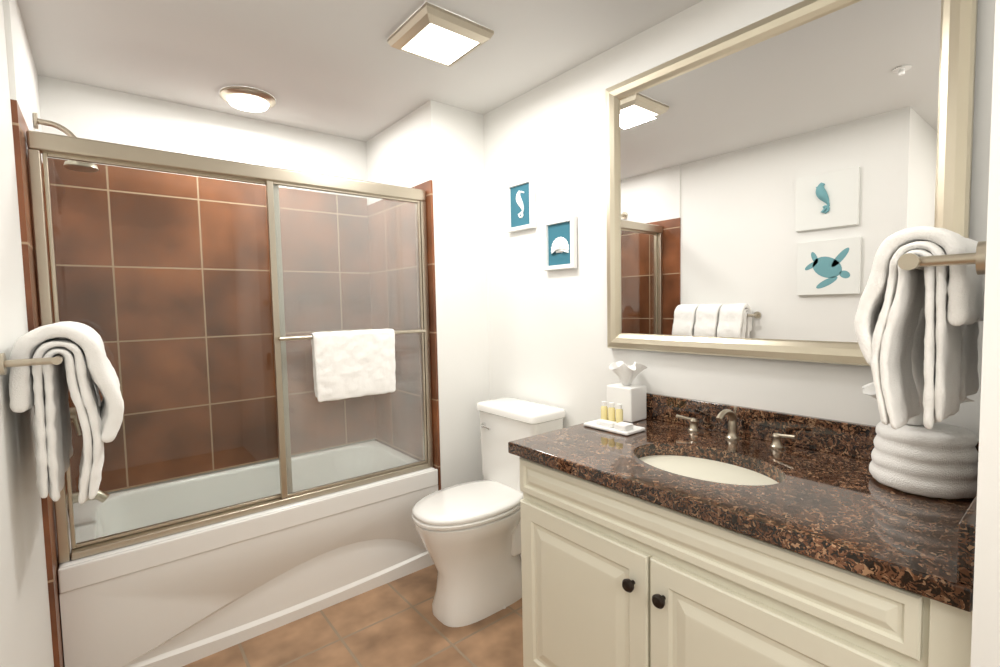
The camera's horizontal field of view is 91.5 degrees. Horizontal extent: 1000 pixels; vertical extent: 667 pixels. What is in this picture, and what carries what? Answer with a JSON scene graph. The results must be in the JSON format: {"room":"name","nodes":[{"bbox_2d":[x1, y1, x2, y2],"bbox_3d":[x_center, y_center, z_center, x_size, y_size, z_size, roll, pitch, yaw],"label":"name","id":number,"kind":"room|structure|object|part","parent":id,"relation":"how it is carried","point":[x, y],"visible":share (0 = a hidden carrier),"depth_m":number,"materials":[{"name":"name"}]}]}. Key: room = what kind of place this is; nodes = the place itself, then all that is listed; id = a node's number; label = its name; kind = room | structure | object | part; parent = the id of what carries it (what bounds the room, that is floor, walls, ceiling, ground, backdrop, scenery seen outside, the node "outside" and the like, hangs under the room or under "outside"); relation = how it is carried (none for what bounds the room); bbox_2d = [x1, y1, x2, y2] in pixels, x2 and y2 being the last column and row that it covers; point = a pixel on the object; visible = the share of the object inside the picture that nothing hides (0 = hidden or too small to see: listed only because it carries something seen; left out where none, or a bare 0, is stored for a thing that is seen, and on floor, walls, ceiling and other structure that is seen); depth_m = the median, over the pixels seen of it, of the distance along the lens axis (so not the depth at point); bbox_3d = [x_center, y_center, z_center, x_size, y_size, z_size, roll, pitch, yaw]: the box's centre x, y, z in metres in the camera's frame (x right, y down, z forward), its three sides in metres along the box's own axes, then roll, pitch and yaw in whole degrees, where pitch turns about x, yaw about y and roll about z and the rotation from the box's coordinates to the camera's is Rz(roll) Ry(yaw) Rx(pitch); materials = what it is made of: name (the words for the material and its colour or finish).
{"room":"bathroom","nodes":[
{"label":"bathroom","id":0,"kind":"room"},
{"bbox_2d":[0,0,53,666],"bbox_3d":[-1.352,0.114,1.298,0.134,2.440,2.290,-4,4,-39],"label":"wall","id":1,"kind":"structure","parent":0,"point":[25,632],"depth_m":1.30,"materials":[{"name":"paint"}]},
{"bbox_2d":[10,99,68,666],"bbox_3d":[-1.740,0.290,1.889,0.014,2.035,0.895,-4,4,-39],"label":"tile","id":2,"kind":"structure","parent":1,"relation":"attached to","point":[19,127],"depth_m":1.57,"materials":[{"name":"brown tile"}]},
{"bbox_2d":[33,112,109,504],"bbox_3d":[-1.713,-0.073,1.986,0.185,1.573,0.170,-4,4,-39],"label":"fittings","id":3,"kind":"object","parent":2,"relation":"attached to","point":[38,121],"visible":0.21,"depth_m":1.96,"materials":[{"name":"silver metal"}]},
{"bbox_3d":[-1.745,-0.782,1.930,0.141,0.112,0.022,-4,4,-39],"label":"shower arm mount","id":4,"kind":"part","parent":3,"relation":"part of","materials":[{"name":"silver metal"}]},
{"bbox_2d":[0,321,123,503],"bbox_3d":[-1.190,0.190,1.362,0.212,0.445,0.618,-4,4,-39],"label":"towel rail","id":5,"kind":"object","parent":1,"relation":"attached to","point":[51,366],"visible":1,"depth_m":1.18,"materials":[{"name":"white fabric"}]},
{"bbox_3d":[-1.058,0.065,1.096,0.093,0.016,0.016,-4,4,-39],"label":"post","id":6,"kind":"part","parent":5,"relation":"part of","materials":[{"name":"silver metal"}]},
{"bbox_2d":[8,323,123,442],"bbox_3d":[-1.079,0.125,1.224,0.205,0.303,0.167,-4,4,-39],"label":"towel","id":7,"kind":"object","parent":5,"relation":"hanging from","point":[37,385],"depth_m":1.17,"materials":[{"name":"white fabric"}]},
{"bbox_2d":[26,130,432,563],"bbox_3d":[-0.961,0.025,2.124,1.511,1.477,0.126,-4,4,-39],"label":"shower door","id":8,"kind":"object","parent":1,"relation":"attached to","point":[353,364],"visible":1,"depth_m":2.15,"materials":[{"name":"clear glass"}]},
{"bbox_3d":[-1.553,0.093,1.682,0.030,1.417,0.056,-4,4,-39],"label":"door jamb frame","id":9,"kind":"part","parent":8,"relation":"part of","materials":[{"name":"silver metal"}]},
{"bbox_3d":[-1.542,0.075,1.707,0.012,1.389,0.022,-4,4,-39],"label":"panel stile frame","id":10,"kind":"part","parent":8,"relation":"part of","materials":[{"name":"silver metal"}]},
{"bbox_3d":[-1.272,-0.631,1.896,0.718,0.012,0.018,-4,4,-39],"label":"panel rail frame","id":11,"kind":"part","parent":8,"relation":"part of","materials":[{"name":"silver metal"}]},
{"bbox_3d":[-1.258,0.056,1.936,0.718,1.365,0.006,-4,4,-39],"label":"panel glass frame","id":12,"kind":"part","parent":8,"relation":"part of","materials":[{"name":"clear glass"}]},
{"bbox_3d":[-1.244,0.743,1.976,0.718,0.012,0.018,-4,4,-39],"label":"panel rail frame","id":13,"kind":"part","parent":8,"relation":"part of","materials":[{"name":"silver metal"}]},
{"bbox_3d":[-0.993,-0.683,2.104,1.511,0.060,0.064,-4,4,-39],"label":"door header frame","id":14,"kind":"part","parent":8,"relation":"part of","materials":[{"name":"silver metal"}]},
{"bbox_3d":[-0.964,0.747,2.188,1.447,0.028,0.060,-4,4,-39],"label":"door track frame","id":15,"kind":"part","parent":8,"relation":"part of","materials":[{"name":"silver metal"}]},
{"bbox_3d":[-0.975,0.039,2.131,0.026,1.389,0.022,-4,4,-39],"label":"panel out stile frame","id":16,"kind":"part","parent":8,"relation":"part of","materials":[{"name":"silver metal"}]},
{"bbox_3d":[-0.706,-0.668,2.320,0.704,0.012,0.018,-4,4,-39],"label":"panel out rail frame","id":17,"kind":"part","parent":8,"relation":"part of","materials":[{"name":"silver metal"}]},
{"bbox_3d":[-0.692,0.020,2.361,0.704,1.365,0.006,-4,4,-39],"label":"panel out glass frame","id":18,"kind":"part","parent":8,"relation":"part of","materials":[{"name":"clear glass"}]},
{"bbox_3d":[-0.669,0.005,2.314,0.716,0.018,0.018,-4,4,-39],"label":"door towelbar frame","id":19,"kind":"part","parent":8,"relation":"part of","materials":[{"name":"silver metal"}]},
{"bbox_3d":[-0.683,0.142,2.309,0.400,0.318,0.055,-4,4,-39],"label":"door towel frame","id":20,"kind":"part","parent":8,"relation":"part of","materials":[{"name":"white fabric"}]},
{"bbox_3d":[-0.678,0.707,2.401,0.704,0.012,0.018,-4,4,-39],"label":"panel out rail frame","id":21,"kind":"part","parent":8,"relation":"part of","materials":[{"name":"silver metal"}]},
{"bbox_3d":[-0.414,0.001,2.585,0.012,1.389,0.022,-4,4,-39],"label":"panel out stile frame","id":22,"kind":"part","parent":8,"relation":"part of","materials":[{"name":"silver metal"}]},
{"bbox_3d":[-0.404,0.015,2.611,0.032,1.417,0.056,-4,4,-39],"label":"door jamb frame","id":23,"kind":"part","parent":8,"relation":"part of","materials":[{"name":"silver metal"}]},
{"bbox_2d":[38,75,374,493],"bbox_3d":[-1.589,0.030,2.803,1.665,2.440,0.350,-4,4,-39],"label":"wall","id":24,"kind":"structure","parent":0,"point":[79,110],"depth_m":2.53,"materials":[{"name":"paint"}]},
{"bbox_2d":[48,158,375,492],"bbox_3d":[-1.429,-0.046,2.696,1.519,1.562,0.012,-4,4,-39],"label":"tile","id":25,"kind":"structure","parent":24,"relation":"attached to","point":[223,388],"depth_m":2.55,"materials":[{"name":"brown tile"}]},
{"bbox_2d":[182,564,523,666],"bbox_3d":[-0.465,1.352,1.226,3.150,0.060,4.300,-4,4,-39],"label":"floor","id":26,"kind":"structure","parent":0,"point":[396,623],"depth_m":2.04,"materials":[{"name":"tile"}]},
{"bbox_2d":[58,440,437,666],"bbox_3d":[-1.158,1.007,2.449,1.513,0.514,0.776,-4,4,-39],"label":"bathtub","id":27,"kind":"object","parent":26,"relation":"on","point":[181,599],"visible":0.81,"depth_m":2.09,"materials":[{"name":"white ceramic"}]},
{"bbox_2d":[412,397,564,626],"bbox_3d":[-0.080,0.808,2.289,0.701,0.887,0.446,-4,4,-39],"label":"toilet","id":28,"kind":"object","parent":26,"relation":"on","point":[469,533],"visible":0.85,"depth_m":2.19,"materials":[{"name":"white ceramic"}]},
{"bbox_3d":[-0.142,0.792,2.237,0.540,0.022,0.380,-4,4,-39],"label":"seat","id":29,"kind":"part","parent":28,"relation":"part of","materials":[{"name":"white ceramic"}]},
{"bbox_3d":[-0.140,0.766,2.238,0.542,0.030,0.376,-4,4,-39],"label":"lid","id":30,"kind":"part","parent":28,"relation":"part of","materials":[{"name":"white ceramic"}]},
{"bbox_3d":[-0.122,1.028,2.264,0.570,0.452,0.376,-4,4,-39],"label":"bowl","id":31,"kind":"part","parent":28,"relation":"part of","materials":[{"name":"white ceramic"}]},
{"bbox_3d":[-0.070,0.469,2.432,0.018,0.018,0.072,-4,4,-39],"label":"lever","id":32,"kind":"part","parent":28,"relation":"part of","materials":[{"name":"silver metal"}]},
{"bbox_3d":[0.096,0.375,2.413,0.228,0.044,0.446,-4,4,-39],"label":"tank lid","id":33,"kind":"part","parent":28,"relation":"part of","materials":[{"name":"white ceramic"}]},
{"bbox_3d":[0.101,0.590,2.427,0.212,0.386,0.424,-4,4,-39],"label":"tank","id":34,"kind":"part","parent":28,"relation":"part of","materials":[{"name":"white ceramic"}]},
{"bbox_2d":[508,392,978,666],"bbox_3d":[0.644,0.774,1.442,0.659,1.023,1.148,-4,4,-39],"label":"bathroom vanity","id":35,"kind":"object","parent":26,"relation":"on","point":[681,532],"visible":0.98,"depth_m":1.21,"materials":[{"name":"beige paint"}]},
{"bbox_3d":[0.239,0.875,1.497,0.020,0.596,0.504,-4,4,-39],"label":"door","id":36,"kind":"part","parent":35,"relation":"part of","materials":[{"name":"beige paint"}]},
{"bbox_2d":[584,401,644,435],"bbox_3d":[0.420,0.306,1.804,0.110,0.090,0.200,-4,4,-39],"label":"tray","id":37,"kind":"object","parent":35,"relation":"on","point":[607,422],"visible":1,"depth_m":1.79,"materials":[{"name":"white ceramic"}]},
{"bbox_2d":[600,405,607,422],"bbox_3d":[0.397,0.305,1.856,0.027,0.062,0.027,-4,4,-39],"label":"bottle","id":38,"kind":"object","parent":37,"relation":"on","point":[604,409],"depth_m":1.84,"materials":[{"name":"yellow plastic"}]},
{"bbox_2d":[608,406,615,424],"bbox_3d":[0.419,0.307,1.829,0.027,0.062,0.027,-4,4,-39],"label":"bottle","id":39,"kind":"object","parent":37,"relation":"on","point":[611,410],"depth_m":1.82,"materials":[{"name":"yellow plastic"}]},
{"bbox_3d":[0.421,0.345,1.806,0.110,0.012,0.200,-4,4,-39],"label":"plate","id":40,"kind":"part","parent":37,"relation":"part of","materials":[{"name":"white ceramic"}]},
{"bbox_2d":[615,407,623,425],"bbox_3d":[0.441,0.308,1.802,0.027,0.062,0.027,-4,4,-39],"label":"bottle","id":41,"kind":"object","parent":37,"relation":"on","point":[619,411],"depth_m":1.79,"materials":[{"name":"yellow plastic"}]},
{"bbox_2d":[607,361,646,422],"bbox_3d":[0.501,0.227,1.952,0.153,0.227,0.148,-4,4,-39],"label":"tissue box","id":42,"kind":"object","parent":35,"relation":"on","point":[628,395],"visible":0.96,"depth_m":1.91,"materials":[{"name":"white"}]},
{"bbox_3d":[0.347,0.672,1.304,0.034,0.035,0.035,-4,4,-39],"label":"knob","id":43,"kind":"part","parent":35,"relation":"part of","materials":[{"name":"brown metal"}]},
{"bbox_3d":[0.405,0.675,1.233,0.034,0.035,0.035,-4,4,-39],"label":"knob","id":44,"kind":"part","parent":35,"relation":"part of","materials":[{"name":"brown metal"}]},
{"bbox_2d":[675,414,699,432],"bbox_3d":[0.682,0.323,1.766,0.042,0.053,0.079,-4,4,-39],"label":"handle","id":45,"kind":"object","parent":35,"relation":"on","point":[693,428],"depth_m":1.75,"materials":[{"name":"silver metal"}]},
{"bbox_2d":[715,406,739,440],"bbox_3d":[0.753,0.303,1.617,0.122,0.107,0.044,-4,4,-39],"label":"faucet","id":46,"kind":"object","parent":35,"relation":"on","point":[732,435],"depth_m":1.63,"materials":[{"name":"silver metal"}]},
{"bbox_2d":[769,432,796,449],"bbox_3d":[0.884,0.333,1.518,0.042,0.053,0.079,-4,4,-39],"label":"handle","id":47,"kind":"object","parent":35,"relation":"on","point":[776,444],"depth_m":1.52,"materials":[{"name":"silver metal"}]},
{"bbox_3d":[0.574,0.892,1.085,0.020,0.596,0.542,-4,4,-39],"label":"door","id":48,"kind":"part","parent":35,"relation":"part of","materials":[{"name":"beige paint"}]},
{"bbox_2d":[862,382,978,498],"bbox_3d":[1.027,0.247,1.203,0.228,0.249,0.239,-4,4,-39],"label":"towel stack","id":49,"kind":"object","parent":35,"relation":"on","point":[913,455],"visible":0.77,"depth_m":1.13,"materials":[{"name":"white fabric"}]},
{"bbox_2d":[17,0,702,141],"bbox_3d":[-0.516,-1.143,1.080,3.150,0.060,4.300,-4,4,-39],"label":"ceiling","id":50,"kind":"structure","parent":0,"point":[342,68],"depth_m":2.00,"materials":[{"name":"paint"}]},
{"bbox_2d":[219,86,275,109],"bbox_3d":[-1.253,-1.164,2.427,0.250,0.024,0.250,-4,4,-39],"label":"trim","id":51,"kind":"structure","parent":50,"relation":"attached to","point":[225,93],"depth_m":2.34,"materials":[{"name":"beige metal"}]},
{"bbox_2d":[227,94,268,111],"bbox_3d":[-1.252,-1.137,2.428,0.192,0.034,0.192,-4,4,-39],"label":"lens","id":52,"kind":"object","parent":51,"relation":"attached to","point":[247,103],"visible":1,"depth_m":2.39,"materials":[{"name":"white glass"}]},
{"bbox_2d":[387,2,493,66],"bbox_3d":[-0.234,-1.144,1.906,0.300,0.044,0.300,-4,4,-39],"label":"frame","id":53,"kind":"object","parent":50,"relation":"attached to","point":[420,19],"visible":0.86,"depth_m":1.81,"materials":[{"name":"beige metal"}]},
{"bbox_2d":[402,24,478,64],"bbox_3d":[-0.234,-1.136,1.907,0.220,0.022,0.220,-4,4,-39],"label":"lens","id":54,"kind":"object","parent":53,"relation":"attached to","point":[437,43],"visible":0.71,"depth_m":1.90,"materials":[{"name":"white glass"}]},
{"bbox_2d":[366,100,489,488],"bbox_3d":[-0.484,-0.015,3.186,0.535,2.440,1.145,-4,4,-39],"label":"wall","id":55,"kind":"structure","parent":0,"point":[440,145],"depth_m":2.66,"materials":[{"name":"paint"}]},
{"bbox_2d":[367,180,440,490],"bbox_3d":[-0.584,0.208,2.891,0.012,2.035,0.791,-4,4,-39],"label":"tile","id":56,"kind":"structure","parent":55,"relation":"attached to","point":[427,186],"depth_m":2.82,"materials":[{"name":"brown tile"}]},
{"bbox_2d":[483,0,995,555],"bbox_3d":[1.002,0.046,1.624,0.195,2.440,3.155,-4,4,-39],"label":"wall","id":57,"kind":"structure","parent":0,"point":[547,338],"depth_m":2.17,"materials":[{"name":"paint"}]},
{"bbox_2d":[506,176,535,232],"bbox_3d":[0.105,-0.654,2.494,0.034,0.250,0.200,-4,4,-39],"label":"framed picture","id":58,"kind":"object","parent":57,"relation":"attached to","point":[521,203],"visible":1,"depth_m":2.48,"materials":[{"name":"white"}]},
{"bbox_2d":[543,215,576,270],"bbox_3d":[0.280,-0.421,2.295,0.028,0.237,0.196,-4,4,-39],"label":"framed picture","id":59,"kind":"object","parent":57,"relation":"attached to","point":[560,243],"visible":1,"depth_m":2.29,"materials":[{"name":"white"}]},
{"bbox_2d":[606,0,977,365],"bbox_3d":[0.808,-0.461,1.633,0.035,1.084,1.117,-4,4,-39],"label":"mirror","id":60,"kind":"object","parent":57,"relation":"attached to","point":[774,181],"visible":0.83,"depth_m":1.53,"materials":[{"name":"beige mirror"}]},
{"bbox_2d":[971,0,999,666],"bbox_3d":[1.292,0.102,0.577,0.675,2.440,0.961,-4,4,-39],"label":"wall","id":61,"kind":"structure","parent":0,"point":[985,646],"depth_m":0.73,"materials":[{"name":"paint"}]},
{"bbox_2d":[854,226,986,428],"bbox_3d":[0.903,-0.019,1.001,0.569,0.367,0.188,-4,4,-39],"label":"towel rail","id":62,"kind":"object","parent":61,"relation":"attached to","point":[919,315],"visible":1,"depth_m":0.88,"materials":[{"name":"white fabric"}]},
{"bbox_2d":[854,226,983,367],"bbox_3d":[0.780,-0.066,0.913,0.176,0.255,0.167,-4,4,-39],"label":"towel","id":63,"kind":"object","parent":62,"relation":"hanging from","point":[891,302],"depth_m":0.87,"materials":[{"name":"white fabric"}]},
{"bbox_3d":[0.731,-0.120,0.795,0.018,0.018,0.091,-4,4,-39],"label":"post","id":64,"kind":"part","parent":62,"relation":"part of","materials":[{"name":"silver metal"}]}
]}

